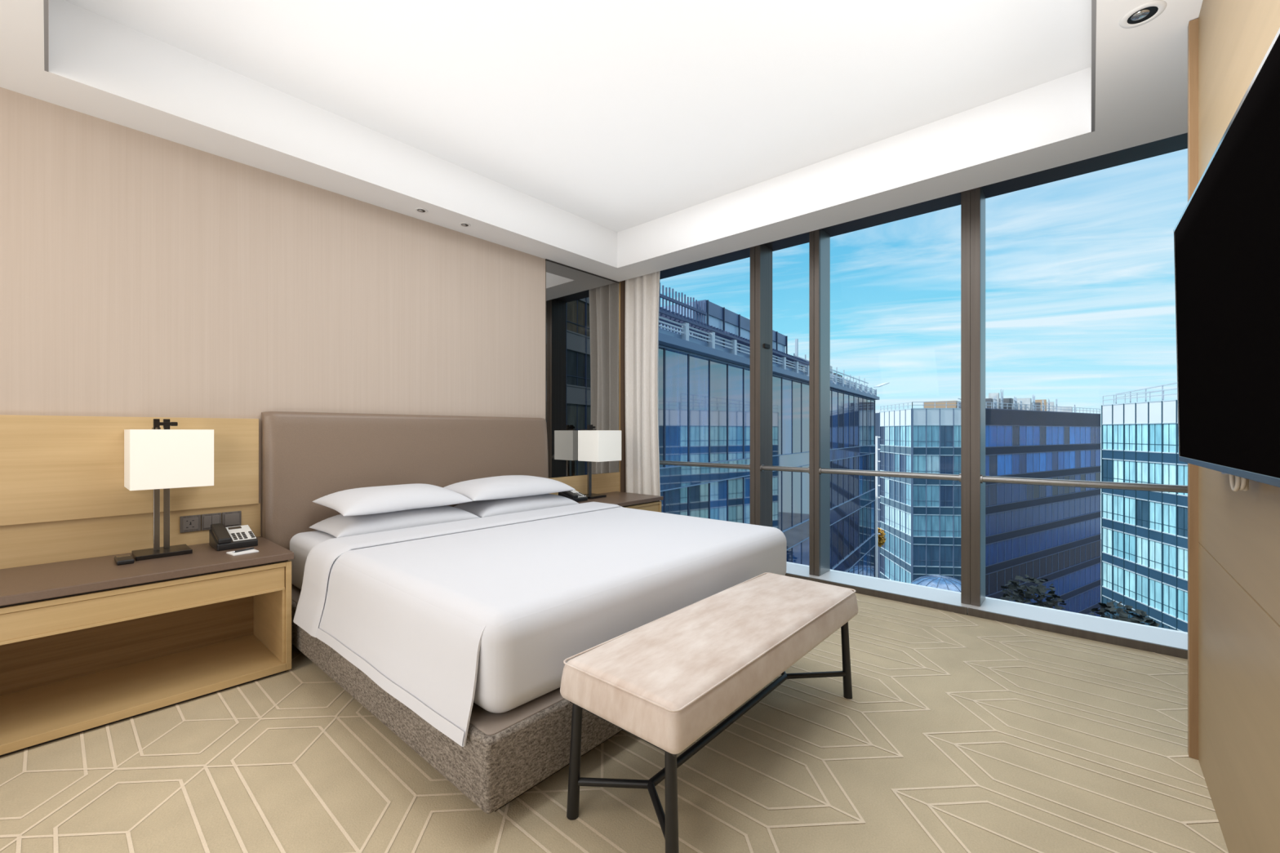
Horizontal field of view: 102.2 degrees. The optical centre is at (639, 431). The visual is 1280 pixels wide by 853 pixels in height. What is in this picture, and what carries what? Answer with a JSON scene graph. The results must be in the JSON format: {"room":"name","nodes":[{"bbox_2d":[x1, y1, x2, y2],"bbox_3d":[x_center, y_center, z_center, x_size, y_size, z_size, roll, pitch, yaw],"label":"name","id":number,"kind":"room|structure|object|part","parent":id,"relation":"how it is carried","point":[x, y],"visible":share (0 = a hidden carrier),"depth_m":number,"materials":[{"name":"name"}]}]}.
{"room":"hotel room","nodes":[
{"label":"hotel room","id":0,"kind":"room"},
{"bbox_2d":[0,87,626,536],"bbox_3d":[-1.862,-0.350,3.459,0.156,3.100,5.960,0,0,41],"label":"wall","id":1,"kind":"structure","parent":0,"point":[143,274],"depth_m":2.86,"materials":[{"name":"paper"}]},
{"bbox_2d":[0,414,260,568],"bbox_3d":[-2.736,0.554,2.323,0.033,1.252,1.700,0,0,41],"label":"wall panel","id":2,"kind":"object","parent":1,"relation":"attached to","point":[64,495],"visible":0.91,"depth_m":2.46,"materials":[{"name":"brown wood"}]},
{"bbox_2d":[179,514,200,533],"bbox_3d":[-2.376,0.488,2.730,0.012,0.086,0.084,0,0,41],"label":"power socket","id":3,"kind":"object","parent":2,"relation":"attached to","point":[190,523],"visible":1,"depth_m":2.73,"materials":[{"name":"grey plastic"}]},
{"bbox_2d":[201,512,221,530],"bbox_3d":[-2.318,0.488,2.795,0.014,0.086,0.084,0,0,41],"label":"light switch","id":4,"kind":"object","parent":2,"relation":"attached to","point":[207,520],"visible":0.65,"depth_m":2.79,"materials":[{"name":"grey plastic"}]},
{"bbox_2d":[222,511,241,527],"bbox_3d":[-2.261,0.488,2.861,0.014,0.086,0.084,0,0,41],"label":"light switch","id":5,"kind":"object","parent":2,"relation":"attached to","point":[228,518],"visible":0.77,"depth_m":2.86,"materials":[{"name":"grey plastic"}]},
{"bbox_2d":[545,258,620,495],"bbox_3d":[-0.514,-0.166,4.881,0.013,2.691,0.947,0,0,41],"label":"wall mirror","id":6,"kind":"object","parent":1,"relation":"attached to","point":[583,308],"visible":0.68,"depth_m":4.82,"materials":[{"name":"grey mirror"}]},
{"bbox_2d":[659,132,1187,659],"bbox_3d":[1.843,-0.125,3.862,4.906,3.350,0.358,0,0,41],"label":"window","id":7,"kind":"structure","parent":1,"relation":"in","point":[972,601],"depth_m":3.63,"materials":[{"name":"brown metal"}]},
{"bbox_3d":[0.500,0.314,4.954,1.281,0.059,0.059,0,0,41],"label":"handrail","id":8,"kind":"part","parent":7,"relation":"part of","materials":[{"name":"grey metal"}]},
{"bbox_3d":[1.219,0.314,4.326,0.443,0.059,0.059,0,0,41],"label":"handrail","id":9,"kind":"part","parent":7,"relation":"part of","materials":[{"name":"grey metal"}]},
{"bbox_3d":[1.810,0.314,3.810,0.978,0.059,0.059,0,0,41],"label":"handrail","id":10,"kind":"part","parent":7,"relation":"part of","materials":[{"name":"grey metal"}]},
{"bbox_3d":[1.730,1.177,3.733,4.906,0.047,0.016,0,0,41],"label":"sill","id":11,"kind":"part","parent":7,"relation":"part of","materials":[{"name":"brown metal"}]},
{"bbox_3d":[1.848,1.174,3.868,4.906,0.040,0.342,0,0,41],"label":"sill","id":12,"kind":"part","parent":7,"relation":"part of","materials":[{"name":"silver metal"}]},
{"bbox_3d":[2.660,0.314,3.067,1.076,0.059,0.059,0,0,41],"label":"handrail","id":13,"kind":"part","parent":7,"relation":"part of","materials":[{"name":"grey metal"}]},
{"bbox_2d":[0,0,1203,281],"bbox_3d":[-0.062,-1.716,1.681,4.906,0.408,5.650,0,0,41],"label":"ceiling","id":14,"kind":"structure","parent":0,"point":[619,140],"depth_m":2.72,"materials":[{"name":"white paint"}]},
{"bbox_2d":[43,0,48,71],"bbox_3d":[-1.245,-1.511,1.079,3.305,0.001,0.011,0,0,41],"label":"trim","id":15,"kind":"structure","parent":14,"relation":"attached to","point":[45,2],"depth_m":1.97,"materials":[{"name":"grey"}]},
{"bbox_2d":[414,207,427,213],"bbox_3d":[-1.494,-1.508,3.529,0.080,0.006,0.080,0,0,41],"label":"recessed light","id":16,"kind":"object","parent":14,"relation":"in","point":[420,210],"visible":1,"depth_m":3.52,"materials":[{"name":"white metal"}]},
{"bbox_2d":[458,222,470,226],"bbox_3d":[-1.280,-1.508,3.774,0.080,0.006,0.080,0,0,41],"label":"recessed light","id":17,"kind":"object","parent":14,"relation":"in","point":[462,224],"visible":1,"depth_m":3.77,"materials":[{"name":"white metal"}]},
{"bbox_2d":[624,271,660,501],"bbox_3d":[0.043,-0.280,5.111,0.541,2.840,0.100,0,0,41],"label":"curtain","id":18,"kind":"object","parent":14,"relation":"hanging from","point":[642,292],"visible":0.76,"depth_m":5.09,"materials":[{"name":"fabric"}]},
{"bbox_2d":[1091,0,1096,132],"bbox_3d":[1.144,-1.511,1.299,0.013,0.001,3.462,0,0,41],"label":"trim","id":19,"kind":"structure","parent":14,"relation":"attached to","point":[1093,2],"depth_m":2.10,"materials":[{"name":"grey"}]},
{"bbox_2d":[1119,0,1166,28],"bbox_3d":[1.821,-1.508,1.872,0.124,0.006,0.124,0,0,41],"label":"recessed light","id":20,"kind":"object","parent":14,"relation":"in","point":[1144,13],"visible":1,"depth_m":1.87,"materials":[{"name":"white metal"}]},
{"bbox_2d":[0,592,1228,852],"bbox_3d":[-0.069,1.259,1.674,4.906,0.122,5.630,0,0,41],"label":"floor","id":21,"kind":"structure","parent":0,"point":[957,733],"depth_m":1.79,"materials":[{"name":"beige carpet"}]},
{"bbox_2d":[0,536,293,756],"bbox_3d":[-2.459,0.900,2.184,0.603,0.597,1.554,0,0,41],"label":"nightstand","id":22,"kind":"object","parent":21,"relation":"on","point":[86,644],"visible":0.94,"depth_m":2.33,"materials":[{"name":"brown wood"}]},
{"bbox_2d":[114,554,134,564],"bbox_3d":[-2.380,0.592,2.383,0.150,0.020,0.058,0,0,41],"label":"handheld device","id":23,"kind":"object","parent":22,"relation":"on","point":[122,559],"visible":1,"depth_m":2.35,"materials":[{"name":"black plastic"}]},
{"bbox_3d":[-2.680,0.910,2.373,0.020,0.480,1.500,0,0,41],"label":"panel","id":24,"kind":"part","parent":22,"relation":"part of","materials":[{"name":"brown wood"}]},
{"bbox_3d":[-2.409,0.725,2.136,0.410,0.103,1.494,0,0,41],"label":"drawer","id":25,"kind":"part","parent":22,"relation":"part of","materials":[{"name":"brown wood"}]},
{"bbox_3d":[-2.253,0.778,2.000,0.008,0.012,1.494,0,0,41],"label":"finger pull","id":26,"kind":"part","parent":22,"relation":"part of","materials":[{"name":"brown wood"}]},
{"bbox_3d":[-2.474,0.642,2.192,0.570,0.012,1.526,0,0,41],"label":"shadow rail","id":27,"kind":"part","parent":22,"relation":"part of","materials":[{"name":"black wood"}]},
{"bbox_2d":[124,418,213,560],"bbox_3d":[-2.326,0.270,2.554,0.268,0.663,0.300,0,0,41],"label":"table lamp","id":28,"kind":"object","parent":22,"relation":"on","point":[156,459],"visible":1,"depth_m":2.48,"materials":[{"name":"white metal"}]},
{"bbox_3d":[-2.363,0.424,2.524,0.022,0.315,0.022,0,0,41],"label":"post","id":29,"kind":"part","parent":28,"relation":"part of","materials":[{"name":"grey"}]},
{"bbox_3d":[-2.359,0.424,2.574,0.022,0.315,0.022,0,0,41],"label":"post","id":30,"kind":"part","parent":28,"relation":"part of","materials":[{"name":"grey"}]},
{"bbox_3d":[-2.326,0.131,2.554,0.268,0.280,0.300,0,0,41],"label":"lamp shade","id":31,"kind":"part","parent":28,"relation":"part of","materials":[{"name":"white fabric"}]},
{"bbox_2d":[208,523,257,551],"bbox_3d":[-2.140,0.546,2.719,0.200,0.112,0.170,0,0,41],"label":"telephone","id":32,"kind":"object","parent":22,"relation":"on","point":[221,537],"visible":1,"depth_m":2.68,"materials":[{"name":"black plastic"}]},
{"bbox_2d":[226,549,258,555],"bbox_3d":[-1.972,0.599,2.563,0.096,0.006,0.104,0,0,34],"label":"notepad","id":33,"kind":"object","parent":22,"relation":"on","point":[250,551],"visible":0.82,"depth_m":2.55,"materials":[{"name":"white paper"}]},
{"bbox_2d":[231,546,253,552],"bbox_3d":[-1.977,0.591,2.572,0.008,0.010,0.096,0,0,24],"label":"pen","id":34,"kind":"object","parent":33,"relation":"on","point":[251,548],"visible":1,"depth_m":2.58,"materials":[{"name":"black plastic"}]},
{"bbox_2d":[261,411,622,813],"bbox_3d":[-0.625,0.541,3.023,2.289,1.316,2.119,0,0,41],"label":"bed","id":35,"kind":"object","parent":21,"relation":"on","point":[307,457],"visible":0.22,"depth_m":2.98,"materials":[{"name":"brown"}]},
{"bbox_3d":[-0.598,0.737,3.019,2.089,0.308,1.960,0,0,41],"label":"mattress","id":36,"kind":"part","parent":35,"relation":"part of","materials":[{"name":"white fabric"}]},
{"bbox_2d":[309,505,479,537],"bbox_3d":[-1.489,0.522,3.193,0.450,0.117,0.850,0,0,41],"label":"pillow","id":37,"kind":"object","parent":35,"relation":"on","point":[339,526],"visible":0.84,"depth_m":2.99,"materials":[{"name":"white fabric"}]},
{"bbox_2d":[311,483,472,515],"bbox_3d":[-1.498,0.399,3.174,0.484,0.125,0.779,0,0,41],"label":"pillow","id":38,"kind":"object","parent":37,"relation":"on","point":[382,499],"visible":1,"depth_m":3.00,"materials":[{"name":"white fabric"}]},
{"bbox_3d":[-1.472,0.516,3.708,0.112,1.267,2.036,0,0,41],"label":"headboard","id":39,"kind":"part","parent":35,"relation":"part of","materials":[{"name":"beige leather"}]},
{"bbox_2d":[453,493,578,517],"bbox_3d":[-0.920,0.520,3.844,0.450,0.120,0.850,0,0,41],"label":"pillow","id":40,"kind":"object","parent":35,"relation":"on","point":[482,508],"visible":0.65,"depth_m":3.63,"materials":[{"name":"white fabric"}]},
{"bbox_2d":[443,475,575,501],"bbox_3d":[-0.959,0.398,3.806,0.478,0.134,0.875,0,0,41],"label":"pillow","id":41,"kind":"object","parent":40,"relation":"on","point":[508,486],"visible":0.86,"depth_m":3.62,"materials":[{"name":"white fabric"}]},
{"bbox_2d":[293,502,786,746],"bbox_3d":[-0.384,0.745,2.832,1.640,0.387,2.183,0,0,41],"label":"duvet","id":42,"kind":"object","parent":35,"relation":"on","point":[445,619],"visible":0.96,"depth_m":2.08,"materials":[{"name":"white fabric"}]},
{"bbox_2d":[577,491,663,512],"bbox_3d":[-0.271,0.900,4.689,0.603,0.597,0.796,0,0,41],"label":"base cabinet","id":43,"kind":"object","parent":21,"relation":"on","point":[624,500],"visible":0.17,"depth_m":4.64,"materials":[{"name":"brown wood"}]},
{"bbox_2d":[558,489,587,502],"bbox_3d":[-0.583,0.546,4.486,0.200,0.112,0.170,0,0,41],"label":"telephone","id":44,"kind":"object","parent":43,"relation":"on","point":[573,495],"visible":0.7,"depth_m":4.43,"materials":[{"name":"black plastic"}]},
{"bbox_2d":[577,424,621,499],"bbox_3d":[-0.387,0.270,4.766,0.268,0.663,0.346,0,0,41],"label":"table lamp","id":45,"kind":"object","parent":43,"relation":"on","point":[593,445],"visible":0.99,"depth_m":4.70,"materials":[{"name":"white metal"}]},
{"bbox_3d":[-0.465,0.424,4.711,0.022,0.315,0.022,0,0,41],"label":"post","id":46,"kind":"part","parent":45,"relation":"part of","materials":[{"name":"grey metal"}]},
{"bbox_3d":[-0.462,0.424,4.761,0.022,0.315,0.022,0,0,41],"label":"post","id":47,"kind":"part","parent":45,"relation":"part of","materials":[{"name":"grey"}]},
{"bbox_3d":[-0.372,0.131,4.784,0.268,0.280,0.300,0,0,41],"label":"lamp shade","id":48,"kind":"part","parent":45,"relation":"part of","materials":[{"name":"white fabric"}]},
{"bbox_3d":[-0.286,0.642,4.697,0.570,0.012,0.768,0,0,41],"label":"shadow rail","id":49,"kind":"part","parent":43,"relation":"part of","materials":[{"name":"black wood"}]},
{"bbox_3d":[-0.221,0.725,4.641,0.410,0.103,0.736,0,0,41],"label":"drawer","id":50,"kind":"part","parent":43,"relation":"part of","materials":[{"name":"brown wood"}]},
{"bbox_2d":[560,572,857,852],"bbox_3d":[0.369,0.948,1.982,0.472,0.503,1.380,0,0,41],"label":"bench","id":51,"kind":"object","parent":21,"relation":"on","point":[665,682],"visible":1,"depth_m":1.62,"materials":[{"name":"fabric"}]},
{"bbox_3d":[-0.204,1.013,1.610,0.050,0.372,0.037,0,0,5],"label":"leg","id":52,"kind":"part","parent":51,"relation":"part of","materials":[{"name":"black metal"}]},
{"bbox_3d":[0.369,0.843,1.982,0.412,0.014,1.320,0,0,41],"label":"seat frame","id":53,"kind":"part","parent":51,"relation":"part of","materials":[{"name":"beige fabric"}]},
{"bbox_3d":[0.084,1.013,1.360,0.037,0.372,0.051,0,0,-13],"label":"leg","id":54,"kind":"part","parent":51,"relation":"part of","materials":[{"name":"black metal"}]},
{"bbox_3d":[0.369,0.767,1.982,0.472,0.142,1.380,0,0,41],"label":"seat","id":55,"kind":"part","parent":51,"relation":"part of","materials":[{"name":"fabric"}]},
{"bbox_3d":[0.932,1.013,2.330,0.051,0.372,0.037,0,0,5],"label":"leg","id":56,"kind":"part","parent":51,"relation":"part of","materials":[{"name":"black metal"}]},
{"bbox_2d":[1198,0,1279,852],"bbox_3d":[0.933,-0.155,-0.144,1.005,2.711,4.510,0,0,41],"label":"wall","id":57,"kind":"structure","parent":0,"point":[1239,531],"depth_m":1.41,"materials":[{"name":"brown wood"}]},
{"bbox_2d":[1187,17,1199,759],"bbox_3d":[2.055,-0.155,1.892,0.064,2.710,0.035,0,0,41],"label":"trim","id":58,"kind":"structure","parent":57,"relation":"attached to","point":[1193,26],"depth_m":1.89,"materials":[{"name":"brown wood"}]},
{"bbox_2d":[1173,27,1279,487],"bbox_3d":[1.278,-0.264,1.079,0.093,0.708,1.235,0,0,40],"label":"television","id":59,"kind":"object","parent":57,"relation":"attached to","point":[1227,234],"visible":1,"depth_m":1.02,"materials":[{"name":"black plastic"}]},
{"bbox_2d":[1221,471,1248,491],"bbox_3d":[1.447,0.071,1.253,0.027,0.145,0.121,0,0,37],"label":"power cable","id":60,"kind":"object","parent":59,"relation":"hanging from","point":[1240,483],"visible":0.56,"depth_m":1.22,"materials":[{"name":"beige plastic"}]},
{"bbox_3d":[1.436,0.071,1.238,0.029,0.145,0.082,0,0,41],"label":"cord","id":61,"kind":"part","parent":60,"relation":"part of","materials":[{"name":"beige plastic"}]},
{"label":"outside","id":62,"kind":"structure","parent":0,"visible":0},
{"bbox_2d":[1100,540,1101,616],"bbox_3d":[60.067,31.450,83.962,160.000,0.500,194.500,0,0,41],"label":"ground","id":63,"kind":"structure","parent":62,"point":[1100,540],"depth_m":114.43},
{"bbox_2d":[658,282,888,577],"bbox_3d":[4.058,13.200,31.744,15.138,36.000,39.819,0,0,36],"label":"office building","id":64,"kind":"structure","parent":63,"relation":"on","point":[704,345],"depth_m":19.48,"materials":[{"name":"blue glass"}]},
{"bbox_3d":[8.424,-2.975,25.932,0.177,0.650,35.516,0,0,35],"label":"roof railing","id":65,"kind":"part","parent":64,"relation":"part of","materials":[{"name":"silver metal"}]},
{"bbox_3d":[8.458,-2.580,25.962,0.500,0.220,35.428,0,0,35],"label":"cornice","id":66,"kind":"part","parent":64,"relation":"part of","materials":[{"name":"grey"}]},
{"bbox_2d":[787,362,804,371],"bbox_3d":[7.601,-3.200,27.655,1.765,1.400,2.013,0,0,35],"label":"rooftop equipment","id":67,"kind":"object","parent":64,"relation":"on","point":[788,362],"depth_m":26.55,"materials":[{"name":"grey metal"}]},
{"bbox_2d":[831,373,842,382],"bbox_3d":[12.521,-3.150,34.777,1.765,1.300,2.013,0,0,35],"label":"rooftop equipment","id":68,"kind":"object","parent":64,"relation":"on","point":[839,375],"depth_m":34.18,"materials":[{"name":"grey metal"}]},
{"bbox_3d":[12.937,-3.700,32.984,1.282,2.200,18.872,0,0,39],"label":"roof frame","id":69,"kind":"part","parent":64,"relation":"part of","materials":[{"name":"silver metal"}]},
{"bbox_2d":[875,435,879,577],"bbox_3d":[22.574,15.825,49.326,0.700,30.750,0.200,0,0,41],"label":"mast","id":70,"kind":"object","parent":63,"relation":"on","point":[876,437],"visible":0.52,"depth_m":49.24,"materials":[{"name":"white"}]},
{"bbox_3d":[22.574,15.825,49.326,0.220,30.750,0.200,0,0,41],"label":"post","id":71,"kind":"part","parent":70,"relation":"part of","materials":[{"name":"white metal"}]},
{"bbox_2d":[877,527,886,577],"bbox_3d":[23.950,20.427,52.117,1.592,21.550,1.753,0,0,-5],"label":"street tree","id":72,"kind":"object","parent":63,"relation":"on","point":[881,538],"visible":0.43,"depth_m":51.78,"materials":[{"name":"brown plant"}]},
{"bbox_3d":[23.955,10.660,52.104,1.584,2.016,1.731,0,0,-13],"label":"crown","id":73,"kind":"part","parent":72,"relation":"part of","materials":[{"name":"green plant"}]},
{"bbox_2d":[911,574,960,592],"bbox_3d":[30.051,22.815,51.426,7.200,16.750,7.200,0,0,41],"label":"glass dome","id":74,"kind":"object","parent":63,"relation":"on","point":[943,582],"visible":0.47,"depth_m":50.61,"materials":[{"name":"blue glass"}]},
{"bbox_2d":[875,389,1101,616],"bbox_3d":[46.545,13.032,76.763,33.105,36.336,47.135,0,0,41],"label":"office building","id":75,"kind":"structure","parent":63,"relation":"on","point":[1051,533],"depth_m":63.70,"materials":[{"name":"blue glass"}]},
{"bbox_2d":[924,398,960,408],"bbox_3d":[36.926,-3.170,62.682,3.745,1.340,4.400,0,0,41],"label":"rooftop equipment","id":76,"kind":"object","parent":75,"relation":"on","point":[927,405],"depth_m":61.31,"materials":[{"name":"beige metal"}]},
{"bbox_3d":[50.442,-2.990,67.201,41.311,0.780,11.995,0,0,-13],"label":"roof railing","id":77,"kind":"part","parent":75,"relation":"part of","materials":[{"name":"silver metal"}]},
{"bbox_2d":[985,395,996,408],"bbox_3d":[41.433,-3.393,62.065,2.145,1.786,2.800,0,0,41],"label":"rooftop equipment","id":78,"kind":"object","parent":75,"relation":"on","point":[990,400],"depth_m":61.14,"materials":[{"name":"grey metal"}]},
{"bbox_2d":[988,389,1003,408],"bbox_3d":[43.680,-3.818,63.421,1.345,2.636,2.000,0,0,41],"label":"rooftop equipment","id":79,"kind":"object","parent":75,"relation":"on","point":[990,395],"depth_m":63.10,"materials":[{"name":"silver metal"}]},
{"bbox_2d":[999,396,1017,409],"bbox_3d":[45.777,-3.398,64.909,2.345,1.796,3.000,0,0,41],"label":"rooftop equipment","id":80,"kind":"object","parent":75,"relation":"on","point":[1006,401],"depth_m":63.95,"materials":[{"name":"grey metal"}]},
{"bbox_2d":[1013,400,1022,409],"bbox_3d":[48.090,-3.218,66.341,1.445,1.437,2.100,0,0,41],"label":"rooftop equipment","id":81,"kind":"object","parent":75,"relation":"on","point":[1020,402],"depth_m":65.95,"materials":[{"name":"silver metal"}]},
{"bbox_2d":[1013,394,1035,410],"bbox_3d":[50.120,-3.617,67.754,2.545,2.233,3.200,0,0,41],"label":"rooftop equipment","id":82,"kind":"object","parent":75,"relation":"on","point":[1024,401],"depth_m":66.66,"materials":[{"name":"silver metal"}]},
{"bbox_2d":[1031,400,1044,410],"bbox_3d":[53.834,-3.379,70.485,1.945,1.759,2.600,0,0,41],"label":"rooftop equipment","id":83,"kind":"object","parent":75,"relation":"on","point":[1042,401],"depth_m":69.61,"materials":[{"name":"grey metal"}]},
{"bbox_2d":[1035,398,1049,411],"bbox_3d":[55.931,-3.485,71.973,1.745,1.970,2.400,0,0,41],"label":"rooftop equipment","id":84,"kind":"object","parent":75,"relation":"on","point":[1036,401],"depth_m":71.46,"materials":[{"name":"beige metal"}]},
{"bbox_2d":[1046,399,1057,411],"bbox_3d":[58.507,-3.585,73.706,1.545,2.170,2.200,0,0,41],"label":"rooftop equipment","id":85,"kind":"object","parent":75,"relation":"on","point":[1051,403],"depth_m":73.09,"materials":[{"name":"silver metal"}]},
{"bbox_2d":[1053,404,1075,412],"bbox_3d":[62.371,-3.188,76.305,2.945,1.375,3.600,0,0,41],"label":"rooftop equipment","id":86,"kind":"object","parent":75,"relation":"on","point":[1069,408],"depth_m":75.09,"materials":[{"name":"silver metal"}]},
{"bbox_2d":[1000,574,1066,609],"bbox_3d":[30.371,21.224,39.873,4.784,19.957,4.886,0,0,41],"label":"street tree","id":87,"kind":"object","parent":63,"relation":"on","point":[1017,596],"visible":0.34,"depth_m":39.76,"materials":[{"name":"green plant"}]},
{"bbox_2d":[1088,600,1159,626],"bbox_3d":[34.045,21.693,36.545,4.670,19.018,4.580,0,0,41],"label":"street tree","id":88,"kind":"object","parent":63,"relation":"on","point":[1123,616],"visible":0.09,"depth_m":36.39,"materials":[{"name":"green plant"}]},
{"bbox_2d":[1101,382,1187,632],"bbox_3d":[49.201,13.270,31.392,14.140,35.860,38.081,0,0,11],"label":"office building","id":89,"kind":"structure","parent":63,"relation":"on","point":[1144,534],"depth_m":45.93,"materials":[{"name":"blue glass"}]},
{"bbox_3d":[42.402,-3.065,32.731,0.082,0.930,38.081,0,0,11],"label":"roof railing","id":90,"kind":"part","parent":89,"relation":"part of","materials":[{"name":"silver metal"}]},
{"bbox_3d":[45.298,-3.580,43.266,0.109,2.160,15.309,0,0,11],"label":"roof frame","id":91,"kind":"part","parent":89,"relation":"part of","materials":[{"name":"silver metal"}]}
]}

